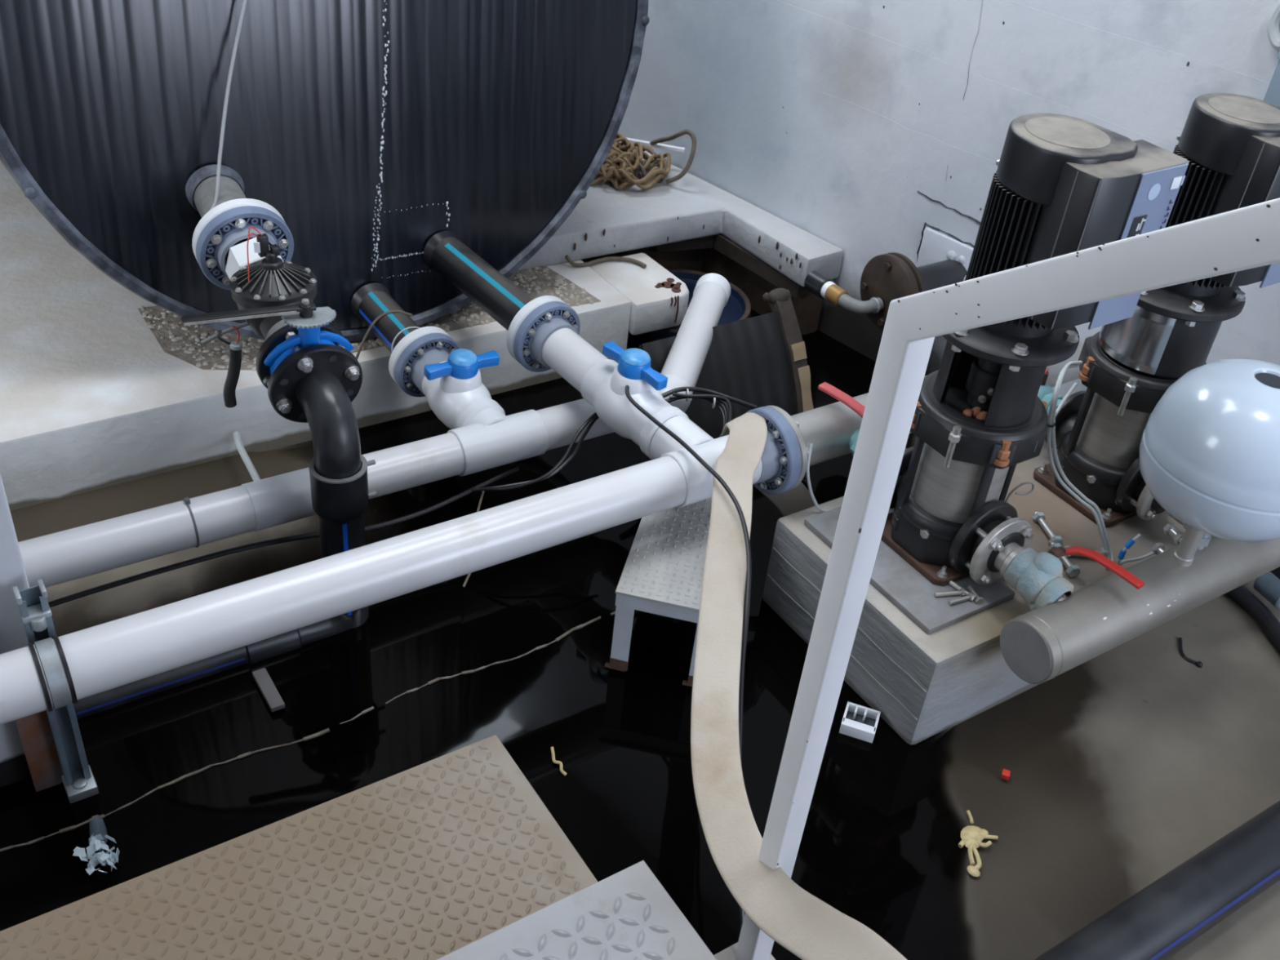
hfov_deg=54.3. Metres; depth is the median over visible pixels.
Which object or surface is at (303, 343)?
valve
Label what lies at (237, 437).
tube
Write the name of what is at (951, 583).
screw
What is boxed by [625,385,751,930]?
cable
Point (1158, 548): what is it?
bolt
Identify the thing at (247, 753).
scum line
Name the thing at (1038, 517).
bolt
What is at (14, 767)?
post
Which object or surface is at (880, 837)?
water
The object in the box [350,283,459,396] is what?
pipe
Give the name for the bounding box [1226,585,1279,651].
hose
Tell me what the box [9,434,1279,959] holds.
floor
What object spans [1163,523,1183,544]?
bolt
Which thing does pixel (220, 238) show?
outlet
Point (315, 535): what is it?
cable
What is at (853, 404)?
handle
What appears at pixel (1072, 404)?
valve
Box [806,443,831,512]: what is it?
wire
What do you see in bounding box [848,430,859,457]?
valve
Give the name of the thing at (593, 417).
cable
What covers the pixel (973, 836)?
scrap
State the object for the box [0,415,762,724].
pipe
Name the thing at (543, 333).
pipe
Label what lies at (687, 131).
rope bight
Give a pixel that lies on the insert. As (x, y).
(859, 722)
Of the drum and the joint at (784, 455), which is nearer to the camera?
the joint at (784, 455)
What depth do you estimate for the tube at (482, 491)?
2.88 m
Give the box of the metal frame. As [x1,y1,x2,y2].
[713,197,1279,959]
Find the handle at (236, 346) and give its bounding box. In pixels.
[200,321,248,408]
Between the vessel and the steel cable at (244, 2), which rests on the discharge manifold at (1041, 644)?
the vessel
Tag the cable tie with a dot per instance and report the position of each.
(1048, 424)
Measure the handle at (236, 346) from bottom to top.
0.196 m
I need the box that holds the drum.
[627,268,751,346]
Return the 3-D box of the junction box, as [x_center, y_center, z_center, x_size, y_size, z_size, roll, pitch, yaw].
[1.417,-0.893,2.632,0.060,0.690,0.120,-25,47,-36]
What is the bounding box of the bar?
[252,667,284,711]
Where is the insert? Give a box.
[839,701,880,742]
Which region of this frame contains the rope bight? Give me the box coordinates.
[642,128,696,184]
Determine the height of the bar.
0.012 m
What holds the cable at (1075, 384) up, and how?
attached to the pump at (1230, 143)
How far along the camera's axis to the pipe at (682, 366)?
3.19 m
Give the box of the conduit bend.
[804,270,883,314]
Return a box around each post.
[0,473,31,786]
[15,710,63,791]
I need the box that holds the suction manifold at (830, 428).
[791,340,1083,466]
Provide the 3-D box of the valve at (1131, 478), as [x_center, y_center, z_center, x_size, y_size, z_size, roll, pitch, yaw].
[1.242,0.070,2.755,0.177,0.176,0.329,-21,44,-33]
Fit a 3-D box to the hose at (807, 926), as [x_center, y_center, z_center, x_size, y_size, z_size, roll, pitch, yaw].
[0.301,0.541,2.145,0.458,0.598,1.971,2,36,-7]
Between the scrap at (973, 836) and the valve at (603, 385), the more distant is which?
the valve at (603, 385)
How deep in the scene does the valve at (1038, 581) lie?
2.51 m
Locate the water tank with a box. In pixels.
[0,0,649,342]
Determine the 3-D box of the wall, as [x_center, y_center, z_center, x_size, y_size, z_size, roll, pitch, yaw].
[1.468,-1.046,2.688,0.214,3.400,8.529,-25,47,-36]
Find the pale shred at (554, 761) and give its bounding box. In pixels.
[551,746,567,775]
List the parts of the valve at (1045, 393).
stem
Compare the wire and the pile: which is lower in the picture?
the wire
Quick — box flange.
[860,250,967,330]
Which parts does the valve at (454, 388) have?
handle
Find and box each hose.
[690,412,906,959]
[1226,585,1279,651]
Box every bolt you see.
[1032,511,1063,545]
[1048,542,1080,577]
[1063,546,1109,559]
[1151,542,1165,554]
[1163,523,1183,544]
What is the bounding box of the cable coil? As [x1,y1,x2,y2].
[661,386,756,437]
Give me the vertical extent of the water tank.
1.661 m
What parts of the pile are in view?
white strip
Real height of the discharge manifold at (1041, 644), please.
0.242 m
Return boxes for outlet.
[186,164,293,289]
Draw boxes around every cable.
[48,466,519,607]
[208,0,247,210]
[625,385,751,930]
[1047,360,1114,570]
[1055,382,1077,416]
[1266,0,1279,51]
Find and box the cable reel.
[638,287,814,439]
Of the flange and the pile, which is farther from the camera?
the pile
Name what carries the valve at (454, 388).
attached to the pipe at (491, 438)
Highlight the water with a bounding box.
[0,310,973,959]
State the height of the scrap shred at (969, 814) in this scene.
0.006 m
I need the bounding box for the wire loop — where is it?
[1004,481,1034,502]
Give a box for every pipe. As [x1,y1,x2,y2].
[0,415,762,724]
[17,398,614,587]
[73,369,377,719]
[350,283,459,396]
[422,230,608,392]
[612,273,730,432]
[1034,800,1279,959]
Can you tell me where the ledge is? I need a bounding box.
[515,141,844,335]
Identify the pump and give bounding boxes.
[880,113,1189,586]
[1033,93,1279,527]
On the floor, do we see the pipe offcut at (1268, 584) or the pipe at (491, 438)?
the pipe offcut at (1268, 584)
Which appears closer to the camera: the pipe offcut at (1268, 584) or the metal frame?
the metal frame
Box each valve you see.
[180,298,363,422]
[229,226,317,338]
[421,348,505,429]
[580,341,688,459]
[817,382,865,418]
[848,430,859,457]
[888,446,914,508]
[949,500,1144,611]
[1037,368,1053,414]
[1055,391,1085,431]
[1115,456,1186,530]
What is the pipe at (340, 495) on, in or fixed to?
on the floor
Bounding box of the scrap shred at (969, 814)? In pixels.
[966,809,973,823]
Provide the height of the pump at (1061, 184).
0.924 m
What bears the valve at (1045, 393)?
attached to the suction manifold at (830, 428)
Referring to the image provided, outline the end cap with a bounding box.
[693,273,730,306]
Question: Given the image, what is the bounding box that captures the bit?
[1000,768,1010,780]
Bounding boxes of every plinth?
[0,160,688,511]
[762,440,1184,745]
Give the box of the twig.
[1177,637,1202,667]
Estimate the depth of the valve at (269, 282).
2.57 m
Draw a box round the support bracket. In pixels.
[12,579,98,803]
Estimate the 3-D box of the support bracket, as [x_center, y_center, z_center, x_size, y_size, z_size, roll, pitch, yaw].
[-0.984,0.413,2.139,0.050,0.510,0.153,-17,42,-29]
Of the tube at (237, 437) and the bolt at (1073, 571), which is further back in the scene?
the tube at (237, 437)
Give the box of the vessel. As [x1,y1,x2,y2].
[1139,358,1279,549]
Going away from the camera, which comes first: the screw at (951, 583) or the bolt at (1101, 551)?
the screw at (951, 583)
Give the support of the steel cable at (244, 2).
attached to the water tank
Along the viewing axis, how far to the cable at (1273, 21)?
2.66 m
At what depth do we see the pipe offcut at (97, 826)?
2.21 m
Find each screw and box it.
[933,587,965,597]
[948,580,977,602]
[948,592,973,604]
[967,585,984,604]
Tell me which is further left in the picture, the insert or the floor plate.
the floor plate
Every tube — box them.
[232,431,260,481]
[462,490,484,586]
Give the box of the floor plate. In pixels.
[0,734,716,959]
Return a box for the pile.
[590,132,684,190]
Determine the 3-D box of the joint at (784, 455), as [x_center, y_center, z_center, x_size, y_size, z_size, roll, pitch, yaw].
[0.276,-0.062,2.765,0.108,0.196,0.196,-17,42,-29]
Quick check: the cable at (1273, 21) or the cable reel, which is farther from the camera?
the cable reel
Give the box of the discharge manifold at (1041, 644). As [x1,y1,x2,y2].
[1000,524,1279,684]
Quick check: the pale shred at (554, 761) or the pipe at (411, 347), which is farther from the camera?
the pipe at (411, 347)
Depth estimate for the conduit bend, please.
3.44 m
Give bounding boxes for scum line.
[0,611,615,851]
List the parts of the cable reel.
torn knob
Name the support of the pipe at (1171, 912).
on the floor
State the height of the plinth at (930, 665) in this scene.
0.404 m
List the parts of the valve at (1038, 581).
rusty stem, lever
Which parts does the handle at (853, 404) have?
lever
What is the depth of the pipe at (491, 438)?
2.62 m
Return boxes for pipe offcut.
[88,814,107,843]
[1253,572,1279,608]
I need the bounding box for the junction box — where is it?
[1262,49,1279,106]
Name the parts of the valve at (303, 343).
lever, tie rod, tie rod, stem, notch plate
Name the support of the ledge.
on the floor
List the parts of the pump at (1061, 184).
plate, motor, panel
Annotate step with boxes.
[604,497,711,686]
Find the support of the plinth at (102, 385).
on the floor
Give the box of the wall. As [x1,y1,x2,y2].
[618,0,1279,579]
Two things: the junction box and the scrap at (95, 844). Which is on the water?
the scrap at (95, 844)
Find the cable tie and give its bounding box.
[1046,420,1055,427]
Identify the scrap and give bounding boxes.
[72,833,119,875]
[956,823,999,875]
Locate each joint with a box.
[746,406,808,494]
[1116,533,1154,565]
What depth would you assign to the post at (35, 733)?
2.23 m
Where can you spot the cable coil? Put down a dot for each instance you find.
(722, 401)
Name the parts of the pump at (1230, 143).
plate, motor, panel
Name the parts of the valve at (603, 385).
handle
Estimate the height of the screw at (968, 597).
0.016 m
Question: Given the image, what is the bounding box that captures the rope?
[564,254,646,267]
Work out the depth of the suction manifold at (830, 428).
2.80 m

